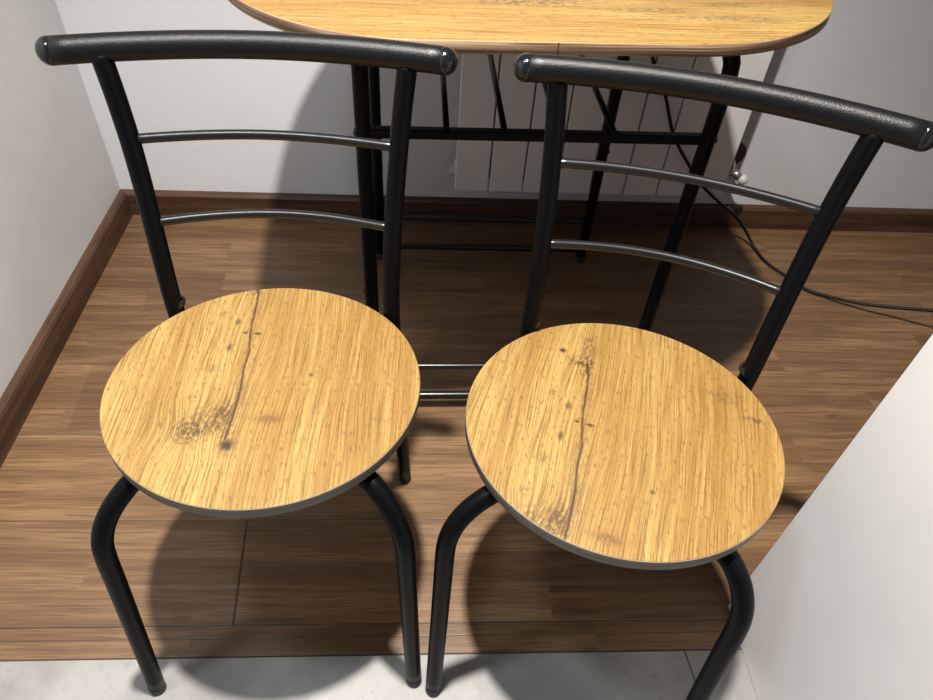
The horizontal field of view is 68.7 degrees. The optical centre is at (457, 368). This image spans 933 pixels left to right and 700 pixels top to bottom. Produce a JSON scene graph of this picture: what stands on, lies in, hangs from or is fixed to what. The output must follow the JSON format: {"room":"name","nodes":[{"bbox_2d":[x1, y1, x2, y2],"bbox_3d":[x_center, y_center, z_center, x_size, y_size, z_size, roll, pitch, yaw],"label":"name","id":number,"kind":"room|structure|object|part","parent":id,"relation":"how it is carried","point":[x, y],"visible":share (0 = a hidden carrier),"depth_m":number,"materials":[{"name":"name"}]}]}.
{"room":"dining room","nodes":[
{"label":"dining room","id":0,"kind":"room"},
{"bbox_2d":[0,0,119,397],"bbox_3d":[-0.802,-0.162,-0.154,0.100,2.450,3.263,1,46,-3],"label":"wall","id":1,"kind":"structure","parent":0,"point":[58,180],"depth_m":1.37,"materials":[{"name":"paint"}]},
{"bbox_2d":[0,189,132,468],"bbox_3d":[-0.800,0.702,0.672,0.019,0.065,3.163,1,46,-3],"label":"baseboard","id":2,"kind":"structure","parent":1,"relation":"attached to","point":[26,384],"depth_m":1.42,"materials":[{"name":"brown wood"}]},
{"bbox_2d":[0,215,932,699],"bbox_3d":[0.485,0.754,0.790,2.600,0.050,3.163,1,46,-3],"label":"floor","id":3,"kind":"structure","parent":0,"point":[321,578],"depth_m":1.18,"materials":[{"name":"brown laminate"}]},
{"bbox_2d":[35,30,457,695],"bbox_3d":[-0.221,0.056,0.845,0.424,0.775,0.404,1,46,-3],"label":"dining chair","id":4,"kind":"object","parent":3,"relation":"on","point":[263,402],"visible":1,"depth_m":0.75,"materials":[{"name":"brown wood"}]},
{"bbox_3d":[-0.350,0.217,0.902,0.081,0.436,0.292,14,47,10],"label":"leg","id":5,"kind":"part","parent":4,"relation":"part of","materials":[{"name":"black metal"}]},
{"bbox_3d":[-0.370,-0.044,0.941,0.026,0.748,0.077,-11,48,-14],"label":"leg","id":6,"kind":"part","parent":4,"relation":"part of","materials":[{"name":"black metal"}]},
{"bbox_3d":[-0.209,-0.325,0.697,0.400,0.032,0.055,1,46,-3],"label":"rail","id":7,"kind":"part","parent":4,"relation":"part of","materials":[{"name":"black metal"}]},
{"bbox_3d":[-0.220,0.019,0.787,0.353,0.016,0.353,1,43,-3],"label":"seat","id":8,"kind":"part","parent":4,"relation":"part of","materials":[{"name":"brown wood"}]},
{"bbox_3d":[-0.113,0.215,0.920,0.070,0.435,0.279,-10,48,-13],"label":"leg","id":9,"kind":"part","parent":4,"relation":"part of","materials":[{"name":"black metal"}]},
{"bbox_3d":[-0.084,-0.040,0.957,0.030,0.748,0.076,17,47,13],"label":"leg","id":10,"kind":"part","parent":4,"relation":"part of","materials":[{"name":"black metal"}]},
{"bbox_2d":[0,649,741,661],"bbox_3d":[0.471,0.454,1.080,2.600,0.049,0.002,1,46,-3],"label":"trim","id":11,"kind":"structure","parent":3,"relation":"on","point":[697,649],"depth_m":1.02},
{"bbox_2d":[228,0,832,398],"bbox_3d":[0.075,-0.335,1.255,0.843,0.754,0.662,1,46,-3],"label":"dining table","id":12,"kind":"object","parent":3,"relation":"on","point":[729,30],"visible":0.73,"depth_m":0.84,"materials":[{"name":"brown wood"}]},
{"bbox_3d":[-0.113,-0.182,1.100,0.080,0.731,0.022,1,46,-3],"label":"table leg","id":13,"kind":"part","parent":12,"relation":"part of","materials":[{"name":"black metal"}]},
{"bbox_3d":[-0.145,-0.539,1.442,0.080,0.731,0.022,1,46,-3],"label":"table leg","id":14,"kind":"part","parent":12,"relation":"part of","materials":[{"name":"black metal"}]},
{"bbox_3d":[-0.026,-0.513,1.120,0.009,0.009,0.500,0,46,-4],"label":"rack rod","id":15,"kind":"part","parent":12,"relation":"part of","materials":[{"name":"black metal"}]},
{"bbox_3d":[0.054,-0.512,1.125,0.009,0.009,0.500,0,46,-4],"label":"rack rod","id":16,"kind":"part","parent":12,"relation":"part of","materials":[{"name":"black metal"}]},
{"bbox_3d":[0.132,-0.511,1.130,0.009,0.009,0.500,0,46,-4],"label":"rack rod","id":17,"kind":"part","parent":12,"relation":"part of","materials":[{"name":"black metal"}]},
{"bbox_3d":[0.210,-0.511,1.134,0.009,0.009,0.500,0,46,-4],"label":"rack rod","id":18,"kind":"part","parent":12,"relation":"part of","materials":[{"name":"black metal"}]},
{"bbox_3d":[0.301,-0.536,1.470,0.080,0.731,0.022,1,46,-3],"label":"table leg","id":19,"kind":"part","parent":12,"relation":"part of","materials":[{"name":"black metal"}]},
{"bbox_3d":[0.321,-0.185,1.132,0.080,0.731,0.022,1,46,-3],"label":"table leg","id":20,"kind":"part","parent":12,"relation":"part of","materials":[{"name":"black metal"}]},
{"bbox_2d":[425,53,932,699],"bbox_3d":[0.191,0.107,0.824,0.410,0.775,0.409,14,47,9],"label":"dining chair","id":21,"kind":"object","parent":3,"relation":"on","point":[615,445],"visible":1,"depth_m":0.73,"materials":[{"name":"brown wood"}]},
{"bbox_3d":[0.050,0.235,0.912,0.066,0.435,0.286,24,49,18],"label":"leg","id":22,"kind":"part","parent":21,"relation":"part of","materials":[{"name":"black metal"}]},
{"bbox_3d":[0.088,-0.022,0.951,0.028,0.748,0.077,2,46,-2],"label":"leg","id":23,"kind":"part","parent":21,"relation":"part of","materials":[{"name":"black metal"}]},
{"bbox_3d":[0.184,0.066,0.770,0.351,0.016,0.351,13,44,10],"label":"seat","id":24,"kind":"part","parent":21,"relation":"part of","materials":[{"name":"brown wood"}]},
{"bbox_3d":[0.274,0.290,0.875,0.070,0.436,0.287,3,46,-1],"label":"leg","id":25,"kind":"part","parent":21,"relation":"part of","materials":[{"name":"black metal"}]},
{"bbox_3d":[0.256,-0.271,0.675,0.389,0.030,0.055,14,47,9],"label":"rail","id":26,"kind":"part","parent":21,"relation":"part of","materials":[{"name":"black metal"}]},
{"bbox_3d":[0.366,0.045,0.906,0.026,0.748,0.077,28,50,21],"label":"leg","id":27,"kind":"part","parent":21,"relation":"part of","materials":[{"name":"black metal"}]},
{"bbox_2d":[651,56,932,311],"bbox_3d":[1.026,-0.438,1.433,1.507,0.735,0.236,14,47,10],"label":"power cable","id":28,"kind":"object","parent":3,"relation":"on","point":[706,190],"visible":0.68,"depth_m":1.65,"materials":[{"name":"rubber"}]},
{"bbox_2d":[728,334,932,699],"bbox_3d":[0.775,0.383,0.509,0.620,0.899,0.952,1,46,-3],"label":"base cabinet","id":29,"kind":"object","parent":3,"relation":"on","point":[843,610],"visible":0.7,"depth_m":0.77,"materials":[{"name":"white laminate"}]},
{"bbox_2d":[55,0,932,208],"bbox_3d":[0.541,-1.287,1.026,2.700,2.450,0.100,1,46,-3],"label":"wall","id":30,"kind":"structure","parent":0,"point":[877,53],"depth_m":1.62,"materials":[{"name":"paint"}]},
{"bbox_2d":[121,189,932,232],"bbox_3d":[0.434,-0.417,1.838,2.600,0.065,0.019,1,46,-3],"label":"baseboard","id":31,"kind":"structure","parent":30,"relation":"attached to","point":[170,202],"depth_m":1.82,"materials":[{"name":"brown wood"}]},
{"bbox_2d":[449,50,774,196],"bbox_3d":[0.367,-0.667,1.517,0.755,0.574,0.104,1,46,-3],"label":"radiator","id":32,"kind":"object","parent":30,"relation":"attached to","point":[506,165],"visible":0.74,"depth_m":1.56,"materials":[{"name":"metal"}]},
{"bbox_3d":[0.339,-0.644,1.486,0.660,0.524,0.002,1,46,-3],"label":"plate","id":33,"kind":"part","parent":32,"relation":"part of","materials":[{"name":"white metal"}]}
]}

